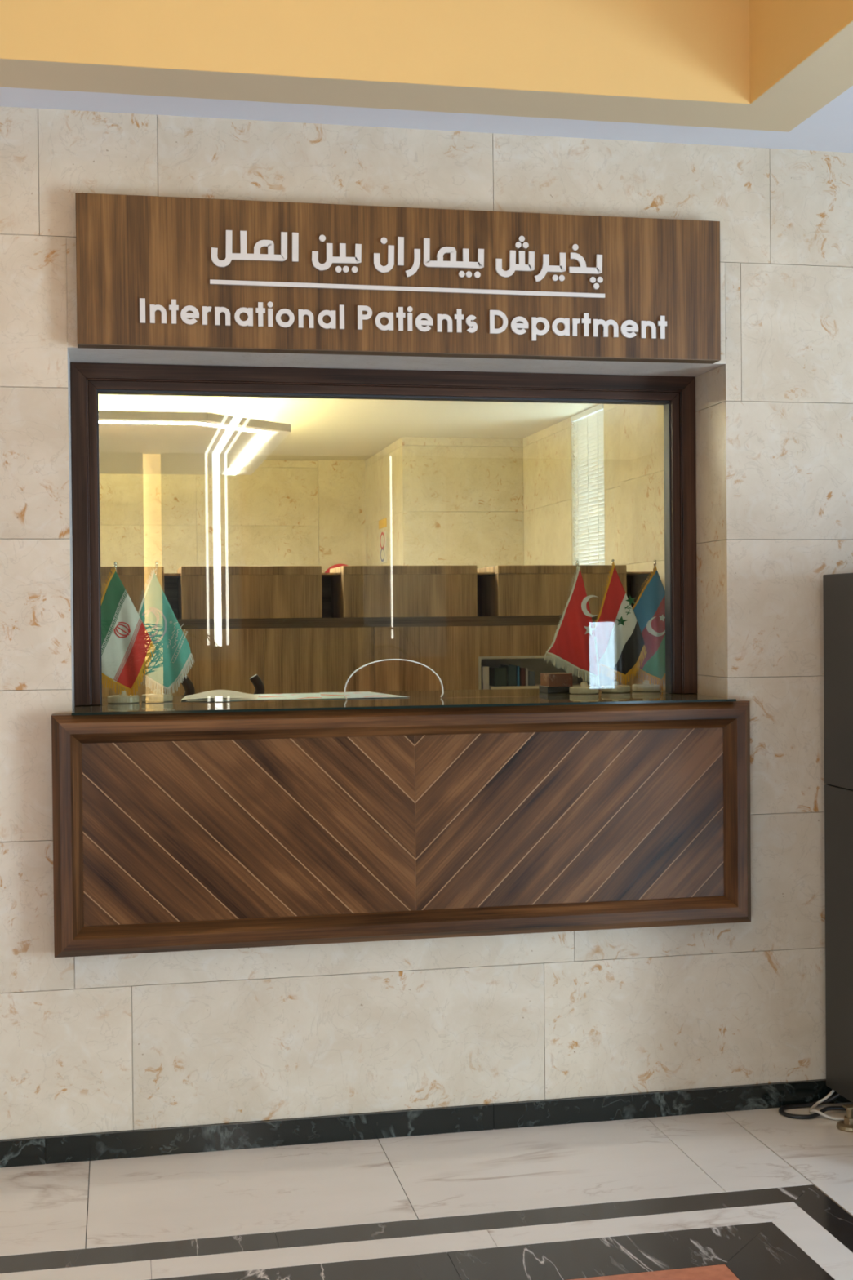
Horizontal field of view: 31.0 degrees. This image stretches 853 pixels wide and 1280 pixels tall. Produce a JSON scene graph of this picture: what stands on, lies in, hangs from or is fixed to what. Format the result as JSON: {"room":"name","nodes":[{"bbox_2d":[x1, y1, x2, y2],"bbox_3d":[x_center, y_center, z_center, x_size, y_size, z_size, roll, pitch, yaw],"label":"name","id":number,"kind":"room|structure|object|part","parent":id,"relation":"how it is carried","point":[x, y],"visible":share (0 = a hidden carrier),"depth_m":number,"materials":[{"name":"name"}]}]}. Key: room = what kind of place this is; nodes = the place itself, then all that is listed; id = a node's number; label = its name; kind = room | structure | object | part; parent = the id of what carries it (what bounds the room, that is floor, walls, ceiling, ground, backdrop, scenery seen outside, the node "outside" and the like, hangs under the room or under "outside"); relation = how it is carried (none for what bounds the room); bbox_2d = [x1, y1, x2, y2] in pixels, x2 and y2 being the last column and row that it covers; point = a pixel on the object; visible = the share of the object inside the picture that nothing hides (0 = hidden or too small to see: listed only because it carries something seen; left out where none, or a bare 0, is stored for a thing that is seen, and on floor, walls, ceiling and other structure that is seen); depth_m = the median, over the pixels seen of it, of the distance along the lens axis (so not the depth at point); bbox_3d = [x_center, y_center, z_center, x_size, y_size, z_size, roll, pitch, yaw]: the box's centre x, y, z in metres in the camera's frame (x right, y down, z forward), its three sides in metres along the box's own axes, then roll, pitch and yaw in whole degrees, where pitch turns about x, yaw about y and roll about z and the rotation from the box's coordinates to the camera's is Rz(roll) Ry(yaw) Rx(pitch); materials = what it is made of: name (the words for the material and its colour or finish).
{"room":"hospital interior","nodes":[
{"label":"hospital interior","id":0,"kind":"room"},
{"bbox_2d":[99,460,366,573],"bbox_3d":[-2.740,0.046,10.398,4.740,2.540,0.230,-1,1,-11],"label":"wall","id":1,"kind":"structure","parent":0,"point":[285,513],"depth_m":10.60,"materials":[{"name":"beige stone"}]},
{"bbox_2d":[221,396,599,460],"bbox_3d":[-1.691,-1.242,7.481,5.674,0.100,6.330,-1,1,-11],"label":"ceiling","id":2,"kind":"structure","parent":0,"point":[322,428],"depth_m":8.54,"materials":[{"name":"white paint"}]},
{"bbox_2d":[97,394,290,475],"bbox_3d":[-2.466,-1.064,7.603,3.400,0.244,2.490,-1,1,-11],"label":"ceiling light","id":3,"kind":"object","parent":2,"relation":"attached to","point":[139,434],"visible":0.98,"depth_m":7.23,"materials":[{"name":"white"}]},
{"bbox_2d":[0,106,852,1141],"bbox_3d":[-0.960,-0.013,4.252,9.000,2.802,0.320,-1,1,-11],"label":"wall","id":4,"kind":"structure","parent":0,"point":[115,1042],"depth_m":4.31,"materials":[{"name":"beige stone"}]},
{"bbox_2d":[70,362,697,706],"bbox_3d":[-0.093,-0.308,4.538,1.852,0.963,0.075,-1,1,-11],"label":"window","id":5,"kind":"structure","parent":4,"relation":"in","point":[677,394],"depth_m":4.50,"materials":[{"name":"brown wood"}]},
{"bbox_2d":[75,192,720,364],"bbox_3d":[-0.045,-0.983,4.226,1.788,0.395,0.068,-1,1,-11],"label":"sign board","id":6,"kind":"object","parent":4,"relation":"attached to","point":[153,273],"visible":1,"depth_m":4.19,"materials":[{"name":"brown wood"}]},
{"bbox_2d":[51,699,751,957],"bbox_3d":[-0.029,0.502,4.239,1.944,0.634,0.089,-1,1,-11],"label":"counter front","id":7,"kind":"object","parent":4,"relation":"attached to","point":[186,831],"depth_m":4.21,"materials":[{"name":"brown wood"}]},
{"bbox_2d":[0,1079,851,1168],"bbox_3d":[-0.916,1.355,4.115,8.999,0.070,0.024,-1,1,-11],"label":"baseboard","id":8,"kind":"structure","parent":4,"relation":"attached to","point":[31,1151],"depth_m":4.28,"materials":[{"name":"black stone"}]},
{"bbox_3d":[-0.109,0.403,4.659,1.846,0.444,0.730,-1,1,-11],"label":"desk","id":9,"kind":"object","parent":4,"relation":"attached to","visible":0},
{"bbox_2d":[71,686,736,715],"bbox_3d":[-0.102,0.177,4.604,1.850,0.007,0.838,-1,1,-11],"label":"countertop","id":10,"kind":"structure","parent":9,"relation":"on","point":[495,697],"depth_m":4.37,"materials":[{"name":"black glass"}]},
{"bbox_2d":[100,561,155,703],"bbox_3d":[-0.904,-0.022,4.464,0.226,0.410,0.091,-1,1,-11],"label":"table flag","id":11,"kind":"object","parent":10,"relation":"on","point":[126,644],"visible":0.9,"depth_m":4.45,"materials":[{"name":"multicoloured fabric"}]},
{"bbox_2d":[137,561,194,702],"bbox_3d":[-0.786,-0.025,4.534,0.200,0.412,0.091,-1,1,-11],"label":"table flag","id":12,"kind":"object","parent":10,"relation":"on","point":[172,654],"visible":0.94,"depth_m":4.52,"materials":[{"name":"green fabric"}]},
{"bbox_2d":[186,694,258,701],"bbox_3d":[-0.612,0.174,4.687,0.250,0.007,0.290,-1,1,-11],"label":"paper sheet","id":13,"kind":"object","parent":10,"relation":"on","point":[255,696],"visible":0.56,"depth_m":4.58,"materials":[{"name":"white paper"}]},
{"bbox_2d":[180,689,253,700],"bbox_3d":[-0.637,0.167,4.707,0.240,0.017,0.280,-1,1,-11],"label":"paper sheet","id":14,"kind":"object","parent":13,"relation":"on","point":[215,693],"visible":1,"depth_m":4.70,"materials":[{"name":"white paper"}]},
{"bbox_2d":[226,693,345,700],"bbox_3d":[-0.435,0.174,4.743,0.420,0.001,0.350,-1,1,-11],"label":"leaflet","id":15,"kind":"object","parent":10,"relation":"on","point":[292,695],"visible":0.64,"depth_m":4.72,"materials":[{"name":"white paper"}]},
{"bbox_2d":[319,691,408,698],"bbox_3d":[-0.217,0.170,4.780,0.262,0.001,0.385,-1,1,-11],"label":"leaflet","id":16,"kind":"object","parent":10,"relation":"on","point":[357,694],"visible":0.93,"depth_m":4.74,"materials":[{"name":"white paper"}]},
{"bbox_2d":[538,672,573,693],"bbox_3d":[0.410,0.135,4.857,0.087,0.060,0.100,-1,1,-11],"label":"box","id":17,"kind":"object","parent":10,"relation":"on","point":[550,682],"visible":0.9,"depth_m":4.81,"materials":[{"name":"brown wood"}]},
{"bbox_2d":[544,560,599,693],"bbox_3d":[0.443,-0.040,4.752,0.179,0.412,0.091,-1,1,-11],"label":"table flag","id":18,"kind":"object","parent":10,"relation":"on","point":[574,643],"visible":1,"depth_m":4.74,"materials":[{"name":"red fabric"}]},
{"bbox_2d":[593,559,647,693],"bbox_3d":[0.583,-0.045,4.821,0.211,0.417,0.091,-1,1,-11],"label":"table flag","id":19,"kind":"object","parent":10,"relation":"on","point":[620,645],"visible":0.87,"depth_m":4.81,"materials":[{"name":"fabric"},{"name":"gold"},{"name":"cream onyx"}]},
{"bbox_2d":[629,559,665,691],"bbox_3d":[0.684,-0.046,4.872,0.274,0.416,0.091,-1,1,-11],"label":"table flag","id":20,"kind":"object","parent":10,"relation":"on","point":[649,609],"visible":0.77,"depth_m":4.86,"materials":[{"name":"blue fabric"}]},
{"bbox_2d":[0,1102,852,1279],"bbox_3d":[-0.158,1.497,0.367,9.000,0.120,8.250,-1,1,-11],"label":"floor","id":21,"kind":"structure","parent":0,"point":[764,1193],"depth_m":3.75,"materials":[{"name":"white stone"}]},
{"bbox_2d":[778,1093,846,1119],"bbox_3d":[1.147,1.339,4.454,0.262,0.055,0.110,-1,1,-11],"label":"cable","id":22,"kind":"object","parent":21,"relation":"on","point":[836,1095],"visible":0.89,"depth_m":4.44,"materials":[{"name":"black rubber"}]},
{"bbox_2d":[809,1089,844,1119],"bbox_3d":[1.193,1.334,4.439,0.178,0.062,0.128,-1,1,-11],"label":"cable","id":23,"kind":"object","parent":21,"relation":"on","point":[811,1109],"visible":0.87,"depth_m":4.43,"materials":[{"name":"white plastic"}]},
{"bbox_2d":[823,573,852,1132],"bbox_3d":[1.495,0.588,4.233,0.668,1.555,0.640,-1,1,-11],"label":"cabinet","id":24,"kind":"object","parent":21,"relation":"on","point":[837,588],"visible":1,"depth_m":4.40,"materials":[{"name":"black metal"}]},
{"bbox_2d":[0,0,852,152],"bbox_3d":[-0.161,-1.819,0.180,9.000,0.930,7.966,-1,1,-11],"label":"ceiling","id":25,"kind":"structure","parent":0,"point":[735,51],"depth_m":3.94,"materials":[{"name":"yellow paint"}]},
{"bbox_2d":[0,21,852,132],"bbox_3d":[-1.610,-1.419,1.490,6.267,0.120,4.498,-1,1,-11],"label":"trim","id":26,"kind":"structure","parent":25,"relation":"attached to","point":[827,73],"depth_m":3.97,"materials":[{"name":"beige paint"}]},
{"bbox_2d":[364,436,524,568],"bbox_3d":[0.170,0.021,10.261,0.956,2.540,1.650,-1,1,-11],"label":"wall","id":27,"kind":"structure","parent":0,"point":[443,501],"depth_m":9.44,"materials":[{"name":"beige stone"}]},
{"bbox_2d":[378,518,386,564],"bbox_3d":[-0.285,-0.574,10.044,0.006,0.425,0.280,-1,1,-11],"label":"poster","id":28,"kind":"object","parent":27,"relation":"attached to","point":[382,523],"visible":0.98,"depth_m":10.02,"materials":[{"name":"white paper"}]},
{"bbox_2d":[523,404,665,689],"bbox_3d":[1.131,0.056,7.236,0.270,2.540,4.700,-1,1,-11],"label":"wall","id":29,"kind":"structure","parent":0,"point":[634,472],"depth_m":7.77,"materials":[{"name":"beige stone"}]},
{"bbox_2d":[570,404,604,564],"bbox_3d":[0.877,-0.414,8.215,0.040,1.620,0.568,-1,1,-11],"label":"blind","id":30,"kind":"object","parent":29,"relation":"attached to","point":[588,424],"visible":0.5,"depth_m":8.21,"materials":[{"name":"white paint"}]},
{"bbox_3d":[0.870,-1.210,8.203,0.040,0.028,0.563,-1,1,-11],"label":"head rail","id":31,"kind":"part","parent":30,"relation":"part of","materials":[{"name":"white paint"}]},
{"bbox_3d":[0.864,-0.401,8.210,0.002,1.590,0.357,-1,1,-11],"label":"ladder cord","id":32,"kind":"part","parent":30,"relation":"part of","materials":[{"name":"white paper"}]},
{"bbox_3d":[-1.647,1.409,7.422,5.674,0.120,6.130,-1,1,-11],"label":"floor","id":33,"kind":"structure","parent":0,"visible":0},
{"bbox_2d":[181,674,264,695],"bbox_3d":[-0.767,0.744,5.718,0.400,1.245,0.422,-1,1,-11],"label":"wooden chair","id":34,"kind":"object","parent":33,"relation":"on","point":[188,685],"visible":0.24,"depth_m":5.53,"materials":[{"name":"black wood"}]},
{"bbox_3d":[-0.858,0.422,5.523,0.055,0.595,0.083,-1,1,-11],"label":"post","id":35,"kind":"part","parent":34,"relation":"part of","materials":[{"name":"brown wood"}]},
{"bbox_3d":[-0.613,0.419,5.572,0.055,0.595,0.083,-1,1,-11],"label":"post","id":36,"kind":"part","parent":34,"relation":"part of","materials":[{"name":"brown wood"}]},
{"bbox_2d":[102,571,659,697],"bbox_3d":[-1.410,0.538,6.667,5.060,1.640,0.421,-1,1,-11],"label":"cabinet","id":37,"kind":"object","parent":33,"relation":"on","point":[287,655],"depth_m":6.69,"materials":[{"name":"brown wood"}]},
{"bbox_2d":[100,566,164,612],"bbox_3d":[-1.456,-0.199,6.654,0.623,0.224,0.430,-1,1,-11],"label":"box unit","id":38,"kind":"object","parent":37,"relation":"on","point":[134,579],"visible":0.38,"depth_m":6.48,"materials":[{"name":"brown wood"}]},
{"bbox_2d":[177,565,322,619],"bbox_3d":[-0.787,-0.207,6.790,0.599,0.224,0.430,-1,1,-11],"label":"box unit","id":39,"kind":"object","parent":37,"relation":"on","point":[204,592],"visible":0.95,"depth_m":6.58,"materials":[{"name":"brown wood"}]},
{"bbox_3d":[-1.370,0.659,6.479,5.059,1.402,0.030,-1,1,-11],"label":"panel","id":40,"kind":"part","parent":37,"relation":"part of","materials":[{"name":"brown wood"}]},
{"bbox_3d":[-1.415,-0.065,6.655,5.060,0.042,0.388,-1,1,-11],"label":"recessed rail","id":41,"kind":"part","parent":37,"relation":"part of","materials":[{"name":"brown wood"}]},
{"bbox_3d":[-1.448,0.539,6.856,5.060,1.632,0.035,-1,1,-11],"label":"panel","id":42,"kind":"part","parent":37,"relation":"part of","materials":[{"name":"brown wood"}]},
{"bbox_2d":[329,565,477,617],"bbox_3d":[-0.110,-0.215,6.926,0.595,0.224,0.430,-1,1,-11],"label":"box unit","id":43,"kind":"object","parent":37,"relation":"on","point":[359,591],"visible":0.92,"depth_m":6.72,"materials":[{"name":"brown wood"}]},
{"bbox_3d":[-1.424,-0.279,6.685,5.060,0.008,0.360,-1,1,-11],"label":"lid","id":44,"kind":"part","parent":37,"relation":"part of","materials":[{"name":"brown wood"}]},
{"bbox_2d":[481,666,488,689],"bbox_3d":[0.251,0.238,6.862,0.030,0.242,0.130,-1,1,-11],"label":"bundle","id":45,"kind":"object","parent":37,"relation":"on","point":[485,669],"visible":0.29,"depth_m":6.80,"materials":[{"name":"beige paper"}]},
{"bbox_2d":[488,666,506,686],"bbox_3d":[0.316,0.164,6.874,0.055,0.082,0.130,-1,1,-11],"label":"folder","id":46,"kind":"object","parent":37,"relation":"on","point":[497,676],"visible":0.88,"depth_m":6.81,"materials":[{"name":"black paper"}]},
{"bbox_2d":[500,664,516,686],"bbox_3d":[0.367,0.158,6.884,0.040,0.092,0.130,-1,1,-11],"label":"folder","id":47,"kind":"object","parent":37,"relation":"on","point":[511,669],"visible":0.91,"depth_m":6.82,"materials":[{"name":"black paper"}]},
{"bbox_2d":[516,666,519,685],"bbox_3d":[0.396,0.160,6.890,0.010,0.088,0.130,-1,1,-11],"label":"book","id":48,"kind":"object","parent":37,"relation":"on","point":[517,667],"visible":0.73,"depth_m":6.83,"materials":[{"name":"blue paper"}]},
{"bbox_2d":[520,667,525,685],"bbox_3d":[0.416,0.163,6.894,0.020,0.080,0.130,-1,1,-11],"label":"book","id":49,"kind":"object","parent":37,"relation":"on","point":[522,673],"visible":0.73,"depth_m":6.83,"materials":[{"name":"paper"}]},
{"bbox_2d":[524,667,528,685],"bbox_3d":[0.435,0.164,6.898,0.009,0.078,0.130,-1,1,-11],"label":"booklet","id":50,"kind":"object","parent":37,"relation":"on","point":[526,668],"visible":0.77,"depth_m":6.84,"materials":[{"name":"paper"}]},
{"bbox_2d":[528,671,534,685],"bbox_3d":[0.456,0.171,6.902,0.026,0.064,0.130,-1,1,-11],"label":"book","id":51,"kind":"object","parent":37,"relation":"on","point":[531,673],"visible":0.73,"depth_m":6.84,"materials":[{"name":"paper"}]},
{"bbox_2d":[488,683,591,689],"bbox_3d":[0.490,0.213,6.938,0.459,0.022,0.196,-1,1,-11],"label":"shelf","id":52,"kind":"object","parent":37,"relation":"attached to","point":[536,685],"depth_m":6.83,"materials":[{"name":"beige laminate"}]},
{"bbox_2d":[476,564,626,616],"bbox_3d":[0.566,-0.223,7.062,0.596,0.224,0.430,-1,1,-11],"label":"box unit","id":53,"kind":"object","parent":37,"relation":"on","point":[526,590],"visible":0.86,"depth_m":6.84,"materials":[{"name":"brown wood"}]}
]}

